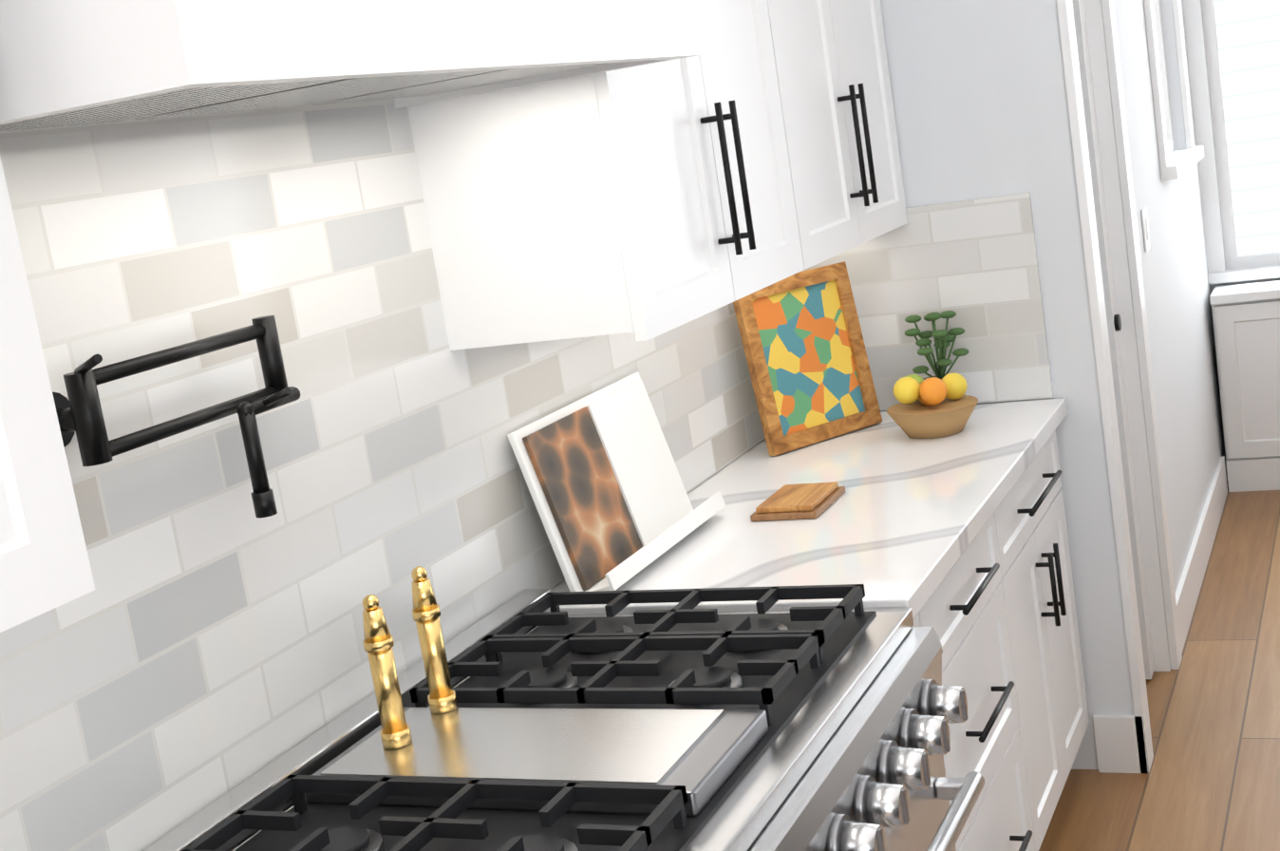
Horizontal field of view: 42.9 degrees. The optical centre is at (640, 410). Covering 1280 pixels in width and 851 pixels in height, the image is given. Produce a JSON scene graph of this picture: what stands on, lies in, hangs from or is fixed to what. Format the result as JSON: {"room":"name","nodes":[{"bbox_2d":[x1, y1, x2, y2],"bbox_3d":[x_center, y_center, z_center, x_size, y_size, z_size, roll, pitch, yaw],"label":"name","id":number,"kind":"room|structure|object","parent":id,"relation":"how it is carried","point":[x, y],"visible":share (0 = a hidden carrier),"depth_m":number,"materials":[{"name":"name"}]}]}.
{"room":"kitchen","nodes":[
{"label":"kitchen","id":0,"kind":"room"},
{"bbox_2d":[880,0,1134,769],"bbox_3d":[0.644,-0.583,3.819,0.740,2.980,0.100,-4,11,25],"label":"wall","id":1,"kind":"structure","parent":0,"point":[979,94],"depth_m":3.71,"materials":[{"name":"paint"}]},
{"bbox_2d":[1038,479,1279,850],"bbox_3d":[2.689,1.189,0.705,7.200,0.060,10.600,-4,11,25],"label":"floor","id":2,"kind":"structure","parent":0,"point":[1210,781],"depth_m":3.99,"materials":[{"name":"brown wood"}]},
{"bbox_2d":[142,583,984,850],"bbox_3d":[-0.023,0.860,2.081,0.744,0.955,1.220,-4,11,25],"label":"range","id":3,"kind":"object","parent":2,"relation":"on","point":[683,724],"visible":1,"depth_m":2.05,"materials":[{"name":"silver metal"}]},
{"bbox_2d":[362,594,412,749],"bbox_3d":[-0.326,0.328,2.071,0.038,0.199,0.038,-4,11,25],"label":"salt mill","id":4,"kind":"object","parent":3,"relation":"on","point":[378,642],"visible":1,"depth_m":2.06,"materials":[{"name":"gold metal"}]},
{"bbox_2d":[411,565,457,713],"bbox_3d":[-0.279,0.303,2.176,0.038,0.199,0.038,-4,11,25],"label":"pepper mill","id":5,"kind":"object","parent":3,"relation":"on","point":[425,611],"visible":0.98,"depth_m":2.17,"materials":[{"name":"gold metal"}]},
{"bbox_2d":[912,602,960,850],"bbox_3d":[0.191,0.755,2.735,0.632,0.876,0.154,-4,11,25],"label":"base cabinet","id":6,"kind":"object","parent":2,"relation":"on","point":[924,620],"depth_m":2.68,"materials":[{"name":"white wood"}]},
{"bbox_2d":[930,508,1044,850],"bbox_3d":[0.339,0.674,3.069,0.632,0.876,0.594,-4,11,25],"label":"base cabinet","id":7,"kind":"object","parent":2,"relation":"on","point":[973,618],"depth_m":3.01,"materials":[{"name":"white"}]},
{"bbox_2d":[550,397,1067,625],"bbox_3d":[0.390,0.168,3.230,0.662,0.040,1.448,-4,11,25],"label":"countertop","id":8,"kind":"structure","parent":7,"relation":"on","point":[908,513],"depth_m":2.99,"materials":[{"name":"white stone"}]},
{"bbox_2d":[507,371,725,591],"bbox_3d":[-0.026,0.118,2.902,0.150,0.293,0.520,-4,11,25],"label":"cookbook stand","id":9,"kind":"object","parent":8,"relation":"on","point":[607,490],"visible":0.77,"depth_m":2.85,"materials":[{"name":"white painted wood"},{"name":"printed paper"}]},
{"bbox_2d":[750,481,845,521],"bbox_3d":[0.301,0.170,3.106,0.130,0.024,0.190,-4,11,25],"label":"coasters","id":10,"kind":"object","parent":8,"relation":"on","point":[800,500],"visible":1,"depth_m":3.06,"materials":[{"name":"brown wood"}]},
{"bbox_2d":[733,261,882,455],"bbox_3d":[0.379,-0.122,3.676,0.330,0.379,0.075,-16,12,-34],"label":"picture frame","id":11,"kind":"object","parent":8,"relation":"on","point":[803,345],"visible":0.88,"depth_m":3.67,"materials":[{"name":"brown wood"}]},
{"bbox_2d":[886,372,978,438],"bbox_3d":[0.638,-0.019,3.566,0.200,0.136,0.200,-4,11,25],"label":"fruit bowl","id":12,"kind":"object","parent":8,"relation":"on","point":[931,407],"visible":1,"depth_m":3.52,"materials":[{"name":"brown wood"}]},
{"bbox_2d":[904,310,968,379],"bbox_3d":[0.691,-0.115,3.763,0.140,0.240,0.153,-4,11,25],"label":"plant","id":13,"kind":"object","parent":8,"relation":"on","point":[944,338],"visible":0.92,"depth_m":3.75,"materials":[{"name":"green plant"}]},
{"bbox_2d":[1002,435,1089,835],"bbox_3d":[0.595,0.535,3.646,0.632,0.876,0.700,-4,11,25],"label":"base cabinet","id":14,"kind":"object","parent":2,"relation":"on","point":[1037,537],"depth_m":3.49,"materials":[{"name":"white"}]},
{"bbox_2d":[1209,280,1279,491],"bbox_3d":[3.849,-0.212,5.378,3.660,0.750,0.233,-4,11,25],"label":"window bench","id":15,"kind":"object","parent":2,"relation":"on","point":[1246,318],"visible":1,"depth_m":6.01,"materials":[{"name":"white wood"}]},
{"bbox_2d":[1100,0,1227,662],"bbox_3d":[1.481,-0.906,4.927,0.110,2.980,2.720,-4,11,25],"label":"wall","id":16,"kind":"structure","parent":0,"point":[1175,270],"depth_m":5.08,"materials":[{"name":"paint"}]},
{"bbox_2d":[1056,0,1182,771],"bbox_3d":[1.133,-0.273,4.041,0.134,2.150,0.770,-4,11,25],"label":"door frame","id":17,"kind":"structure","parent":16,"relation":"attached to","point":[1091,103],"depth_m":4.23,"materials":[{"name":"white wood"}]},
{"bbox_2d":[1140,207,1149,251],"bbox_3d":[1.431,-0.514,4.607,0.010,0.120,0.080,-4,11,25],"label":"light switch","id":18,"kind":"object","parent":16,"relation":"attached to","point":[1145,227],"visible":1,"depth_m":4.59,"materials":[{"name":"white plastic"}]},
{"bbox_2d":[1092,455,1227,772],"bbox_3d":[1.641,0.516,4.995,0.111,0.140,2.546,-4,11,25],"label":"baseboard","id":19,"kind":"structure","parent":16,"relation":"attached to","point":[1120,743],"depth_m":4.65,"materials":[{"name":"white"}]},
{"bbox_2d":[1200,0,1279,292],"bbox_3d":[4.883,-1.437,4.895,6.370,2.980,0.150,-4,11,25],"label":"wall","id":20,"kind":"structure","parent":0,"point":[1213,286],"depth_m":6.17,"materials":[{"name":"paint"}]},
{"bbox_2d":[1143,0,1279,283],"bbox_3d":[3.307,-1.437,4.864,3.525,1.955,1.315,-4,11,25],"label":"window frames","id":21,"kind":"structure","parent":20,"relation":"in","point":[1185,160],"depth_m":6.09,"materials":[{"name":"white wood"}]},
{"bbox_3d":[-0.700,-0.040,1.886,0.150,2.980,10.550,-4,11,25],"label":"wall","id":22,"kind":"structure","parent":0,"visible":0},
{"bbox_2d":[0,156,94,632],"bbox_3d":[-0.868,-0.566,1.013,0.347,1.609,0.654,-4,11,25],"label":"upper cabinet","id":23,"kind":"object","parent":22,"relation":"attached to","point":[45,565],"visible":1,"depth_m":1.29,"materials":[{"name":"white"}]},
{"bbox_2d":[0,0,699,131],"bbox_3d":[-0.453,-0.959,1.789,0.503,1.228,1.110,-4,11,25],"label":"range hood","id":24,"kind":"object","parent":22,"relation":"attached to","point":[64,63],"visible":1,"depth_m":1.52,"materials":[{"name":"white painted wood"},{"name":"stainless steel"}]},
{"bbox_2d":[0,98,1053,850],"bbox_3d":[-0.711,0.271,0.873,0.634,0.883,6.599,-4,11,25],"label":"tile backsplash","id":25,"kind":"structure","parent":22,"relation":"attached to","point":[196,649],"depth_m":2.16,"materials":[{"name":"white tile"}]},
{"bbox_2d":[52,315,300,517],"bbox_3d":[-0.519,0.025,1.898,0.115,0.244,0.379,-4,11,29],"label":"pot filler","id":26,"kind":"object","parent":25,"relation":"attached to","point":[79,411],"visible":0.9,"depth_m":1.89,"materials":[{"name":"black metal"}]},
{"bbox_2d":[407,0,813,350],"bbox_3d":[-0.122,-0.972,2.692,0.347,1.609,0.761,-4,11,25],"label":"upper cabinet","id":27,"kind":"object","parent":22,"relation":"attached to","point":[752,147],"depth_m":2.50,"materials":[{"name":"white wood"}]},
{"bbox_2d":[779,0,907,264],"bbox_3d":[0.186,-1.140,3.385,0.347,1.609,0.793,-4,11,25],"label":"upper cabinet","id":28,"kind":"object","parent":22,"relation":"attached to","point":[835,50],"depth_m":3.38,"materials":[{"name":"white wood"}]},
{"label":"outside","id":29,"kind":"structure","parent":0,"visible":0},
{"bbox_2d":[1213,0,1279,256],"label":"window","id":30,"kind":"structure","parent":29,"point":[1248,33],"depth_m":7.91,"materials":[{"name":"glass"}]}
]}

